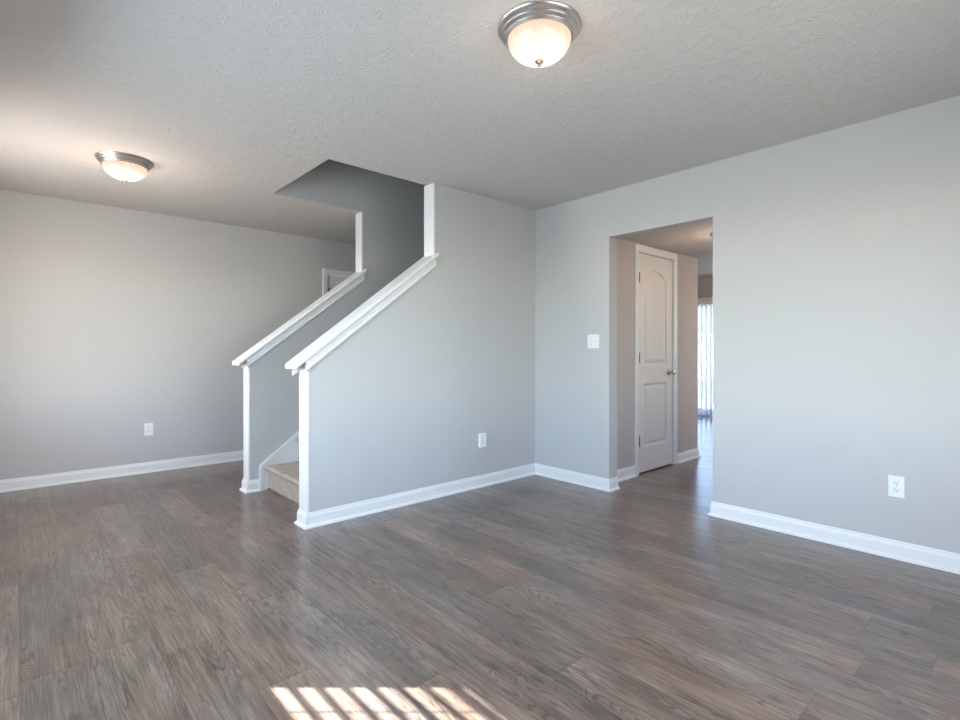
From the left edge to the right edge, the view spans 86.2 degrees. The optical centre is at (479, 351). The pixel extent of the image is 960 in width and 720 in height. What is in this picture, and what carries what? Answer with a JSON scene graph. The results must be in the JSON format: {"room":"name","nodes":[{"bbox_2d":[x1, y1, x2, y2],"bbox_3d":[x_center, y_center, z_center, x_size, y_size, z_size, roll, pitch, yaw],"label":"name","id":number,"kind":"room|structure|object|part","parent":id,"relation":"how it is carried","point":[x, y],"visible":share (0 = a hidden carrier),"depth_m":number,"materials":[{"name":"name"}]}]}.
{"room":"empty living room","nodes":[
{"label":"empty living room","id":0,"kind":"room"},
{"bbox_2d":[0,189,355,479],"bbox_3d":[-0.736,-0.231,7.048,9.620,2.720,0.120,0,0,-42],"label":"wall","id":1,"kind":"structure","parent":0,"point":[115,321],"depth_m":4.72,"materials":[{"name":"grey paint"}]},
{"bbox_2d":[0,450,243,492],"bbox_3d":[-2.995,1.080,4.901,3.148,0.098,0.026,0,0,-42],"label":"baseboard","id":2,"kind":"structure","parent":1,"relation":"attached to","point":[15,484],"depth_m":4.62,"materials":[{"name":"white paint"}]},
{"bbox_2d":[144,423,152,435],"bbox_3d":[-3.107,0.726,4.811,0.072,0.117,0.008,0,0,-42],"label":"wall outlet","id":3,"kind":"object","parent":1,"relation":"attached to","point":[148,427],"visible":1,"depth_m":4.81,"materials":[{"name":"white plastic"}]},
{"bbox_2d":[322,268,354,295],"bbox_3d":[-1.574,0.077,6.245,0.756,2.104,0.179,0,0,-42],"label":"door","id":4,"kind":"structure","parent":1,"relation":"in","point":[331,278],"depth_m":6.05,"materials":[{"name":"white paint"}]},
{"bbox_2d":[698,296,712,414],"bbox_3d":[4.131,0.071,8.742,0.113,2.055,2.020,0,0,-42],"label":"vertical blind","id":5,"kind":"object","parent":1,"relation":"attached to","point":[706,301],"visible":0.13,"depth_m":8.96,"materials":[{"name":"white paint"}]},
{"bbox_2d":[698,277,712,416],"bbox_3d":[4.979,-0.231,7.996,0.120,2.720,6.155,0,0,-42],"label":"door","id":6,"kind":"structure","parent":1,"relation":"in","point":[699,414],"depth_m":9.04,"materials":[{"name":"white paint"}]},
{"bbox_2d":[250,159,425,479],"bbox_3d":[-0.480,-1.371,5.443,3.798,5.000,0.108,0,0,-42],"label":"wall","id":7,"kind":"structure","parent":0,"point":[392,208],"depth_m":4.64,"materials":[{"name":"grey paint"}]},
{"bbox_2d":[244,360,249,480],"bbox_3d":[-1.892,0.585,4.162,0.016,1.088,0.116,0,0,-42],"label":"trim","id":8,"kind":"structure","parent":7,"relation":"attached to","point":[246,370],"depth_m":4.14,"materials":[{"name":"white paint"}]},
{"bbox_2d":[239,478,259,493],"bbox_3d":[-1.421,1.080,4.590,1.338,0.098,0.160,0,0,-42],"label":"baseboard","id":9,"kind":"structure","parent":7,"relation":"attached to","point":[251,486],"depth_m":4.13,"materials":[{"name":"white paint"}]},
{"bbox_2d":[259,431,298,490],"bbox_3d":[-0.522,-0.278,5.316,3.430,2.815,0.024,0,0,-42],"label":"trim","id":10,"kind":"structure","parent":7,"relation":"attached to","point":[289,451],"depth_m":4.28,"materials":[{"name":"white paint"}]},
{"bbox_2d":[232,269,366,367],"bbox_3d":[-1.537,-0.326,4.484,1.132,0.913,0.176,0,0,-42],"label":"trim","id":11,"kind":"structure","parent":7,"relation":"attached to","point":[283,332],"depth_m":4.40,"materials":[{"name":"white paint"}]},
{"bbox_2d":[356,212,362,272],"bbox_3d":[-1.141,-1.026,4.843,0.014,0.568,0.116,0,0,-42],"label":"trim","id":12,"kind":"structure","parent":7,"relation":"attached to","point":[359,217],"depth_m":4.82,"materials":[{"name":"white paint"}]},
{"bbox_2d":[309,183,534,511],"bbox_3d":[0.268,-0.091,4.618,3.798,2.440,0.118,0,0,-42],"label":"wall","id":13,"kind":"structure","parent":0,"point":[403,403],"depth_m":4.02,"materials":[{"name":"grey paint"}]},
{"bbox_2d":[299,363,308,512],"bbox_3d":[-1.144,0.585,3.338,0.016,1.088,0.126,0,0,-42],"label":"trim","id":14,"kind":"structure","parent":13,"relation":"attached to","point":[303,376],"depth_m":3.33,"materials":[{"name":"white paint"}]},
{"bbox_2d":[285,252,438,374],"bbox_3d":[-0.794,-0.310,3.656,1.120,0.927,0.186,0,0,-42],"label":"trim","id":15,"kind":"structure","parent":13,"relation":"attached to","point":[317,350],"depth_m":3.56,"materials":[{"name":"white paint"}]},
{"bbox_3d":[-0.832,-0.288,3.715,1.068,0.884,0.021,0,0,-42],"label":"bed moulding","id":16,"kind":"part","parent":15,"relation":"part of","materials":[{"name":"white paint"}]},
{"bbox_2d":[294,463,534,529],"bbox_3d":[-0.349,1.080,4.059,2.213,0.098,0.170,0,0,-42],"label":"baseboard","id":17,"kind":"structure","parent":13,"relation":"attached to","point":[318,518],"depth_m":3.77,"materials":[{"name":"white paint"}]},
{"bbox_2d":[424,183,434,256],"bbox_3d":[-0.396,-1.024,4.016,0.014,0.571,0.126,0,0,-42],"label":"trim","id":18,"kind":"structure","parent":13,"relation":"attached to","point":[429,190],"depth_m":4.00,"materials":[{"name":"white paint"}]},
{"bbox_2d":[478,433,485,447],"bbox_3d":[0.021,0.738,4.296,0.072,0.117,0.026,0,0,-42],"label":"wall outlet","id":19,"kind":"object","parent":13,"relation":"attached to","point":[481,436],"visible":1,"depth_m":4.28,"materials":[{"name":"white plastic"}]},
{"bbox_2d":[0,415,959,719],"bbox_3d":[1.409,1.179,4.758,9.720,0.100,6.395,0,0,-42],"label":"floor","id":20,"kind":"structure","parent":0,"point":[183,593],"depth_m":2.20,"materials":[{"name":"grey wood"}]},
{"bbox_2d":[265,438,298,506],"bbox_3d":[-0.142,-0.171,5.001,3.487,2.600,0.966,0,0,-42],"label":"staircase","id":21,"kind":"structure","parent":20,"relation":"on","point":[283,477],"depth_m":4.00,"materials":[{"name":"beige carpet"}]},
{"bbox_2d":[0,0,959,277],"bbox_3d":[1.409,-1.451,4.758,9.720,0.280,6.395,0,0,-42],"label":"ceiling","id":22,"kind":"structure","parent":0,"point":[230,103],"depth_m":2.58,"materials":[{"name":"grey paint"}]},
{"bbox_2d":[94,151,153,182],"bbox_3d":[-2.430,-1.232,3.513,0.336,0.157,0.336,0,0,-42],"label":"ceiling light","id":23,"kind":"object","parent":22,"relation":"attached to","point":[126,167],"visible":1,"depth_m":3.43,"materials":[{"name":"white glass"}]},
{"bbox_3d":[-2.430,-1.223,3.513,0.256,0.092,0.256,0,0,-42],"label":"lamp shade","id":24,"kind":"part","parent":23,"relation":"part of","materials":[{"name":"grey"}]},
{"bbox_2d":[498,0,580,67],"bbox_3d":[0.240,-1.232,2.078,0.336,0.157,0.336,0,0,-42],"label":"ceiling light","id":25,"kind":"object","parent":22,"relation":"attached to","point":[537,34],"visible":1,"depth_m":1.99,"materials":[{"name":"white glass"}]},
{"bbox_3d":[0.240,-1.223,2.078,0.256,0.092,0.256,0,0,-42],"label":"lamp shade","id":26,"kind":"part","parent":25,"relation":"part of","materials":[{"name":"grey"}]},
{"bbox_2d":[617,238,697,469],"bbox_3d":[0.637,-0.091,6.093,1.750,2.440,3.140,0,0,-42],"label":"wall","id":27,"kind":"structure","parent":0,"point":[687,267],"depth_m":5.22,"materials":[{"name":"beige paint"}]},
{"bbox_2d":[617,465,636,486],"bbox_3d":[1.268,1.080,4.456,0.486,0.098,0.134,0,0,-42],"label":"baseboard","id":28,"kind":"structure","parent":27,"relation":"attached to","point":[626,473],"depth_m":4.56,"materials":[{"name":"white paint"}]},
{"bbox_2d":[634,243,676,475],"bbox_3d":[1.680,0.070,4.951,0.785,2.118,0.169,0,0,-42],"label":"door","id":29,"kind":"structure","parent":27,"relation":"in","point":[655,270],"depth_m":4.93,"materials":[{"name":"white paint"}]},
{"bbox_3d":[1.687,-0.328,4.943,0.429,0.910,0.014,0,0,-42],"label":"panel","id":30,"kind":"part","parent":29,"relation":"part of","materials":[{"name":"white paint"}]},
{"bbox_3d":[1.687,0.595,4.943,0.429,0.600,0.014,0,0,-42],"label":"panel","id":31,"kind":"part","parent":29,"relation":"part of","materials":[{"name":"white paint"}]},
{"bbox_3d":[1.907,0.199,5.088,0.066,0.066,0.067,0,0,-42],"label":"knob","id":32,"kind":"part","parent":29,"relation":"part of","materials":[{"name":"silver metal"}]},
{"bbox_2d":[677,448,700,463],"bbox_3d":[1.129,1.080,6.521,0.498,0.098,3.166,0,0,-42],"label":"baseboard","id":33,"kind":"structure","parent":27,"relation":"attached to","point":[692,454],"depth_m":5.34,"materials":[{"name":"white paint"}]},
{"bbox_2d":[622,221,712,258],"bbox_3d":[2.708,-1.157,3.817,1.760,0.308,3.015,0,0,-42],"label":"ceiling","id":34,"kind":"structure","parent":0,"point":[695,240],"depth_m":4.57,"materials":[{"name":"grey paint"}]},
{"bbox_2d":[698,399,712,408],"bbox_3d":[5.659,1.209,9.858,3.370,0.080,7.000,0,0,-42],"label":"patio","id":35,"kind":"structure","parent":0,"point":[698,399],"depth_m":11.64,"materials":[{"name":"grey concrete"}]},
{"bbox_2d":[535,95,959,553],"bbox_3d":[1.756,-0.091,3.471,0.115,2.440,3.782,0,0,-42],"label":"wall","id":36,"kind":"structure","parent":0,"point":[836,252],"depth_m":3.11,"materials":[{"name":"grey paint"}]},
{"bbox_2d":[535,463,619,491],"bbox_3d":[0.821,1.080,4.482,0.141,0.098,0.827,0,0,-42],"label":"baseboard","id":37,"kind":"structure","parent":36,"relation":"attached to","point":[604,484],"depth_m":4.38,"materials":[{"name":"white paint"}]},
{"bbox_2d":[588,334,598,347],"bbox_3d":[0.941,-0.088,4.271,0.016,0.117,0.117,0,0,-42],"label":"light switch","id":38,"kind":"object","parent":36,"relation":"attached to","point":[593,339],"visible":1,"depth_m":4.27,"materials":[{"name":"white plastic"}]},
{"bbox_2d":[707,501,959,574],"bbox_3d":[2.321,1.080,2.829,0.141,0.098,2.072,0,0,-42],"label":"baseboard","id":39,"kind":"structure","parent":36,"relation":"attached to","point":[947,561],"depth_m":2.97,"materials":[{"name":"white paint"}]},
{"bbox_2d":[888,475,904,498],"bbox_3d":[2.276,0.736,2.805,0.008,0.117,0.072,0,0,-42],"label":"wall outlet","id":40,"kind":"object","parent":36,"relation":"attached to","point":[896,484],"visible":1,"depth_m":2.80,"materials":[{"name":"white plastic"}]},
{"bbox_2d":[892,480,899,485],"bbox_3d":[2.275,0.717,2.803,0.003,0.027,0.034,0,0,-42],"label":"receptacle","id":41,"kind":"object","parent":40,"relation":"attached to","point":[894,482],"depth_m":2.80,"materials":[{"name":"grey plastic"}]},
{"bbox_2d":[892,487,899,492],"bbox_3d":[2.275,0.755,2.803,0.003,0.027,0.034,0,0,-42],"label":"receptacle","id":42,"kind":"object","parent":40,"relation":"attached to","point":[894,489],"depth_m":2.80,"materials":[{"name":"grey plastic"}]},
{"label":"outside","id":43,"kind":"structure","parent":0,"visible":0},
{"bbox_2d":[698,378,712,399],"bbox_3d":[7.407,1.349,6.718,100.000,0.200,80.000,0,0,-42],"label":"ground","id":44,"kind":"structure","parent":43,"point":[698,378],"depth_m":17.09,"materials":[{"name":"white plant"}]},
{"bbox_2d":[698,307,712,378],"bbox_3d":[12.307,-1.251,27.364,8.000,5.000,13.000,0,0,-42],"label":"house","id":45,"kind":"structure","parent":44,"relation":"on","point":[698,307],"depth_m":24.11,"materials":[{"name":"grey paint"}]}
]}

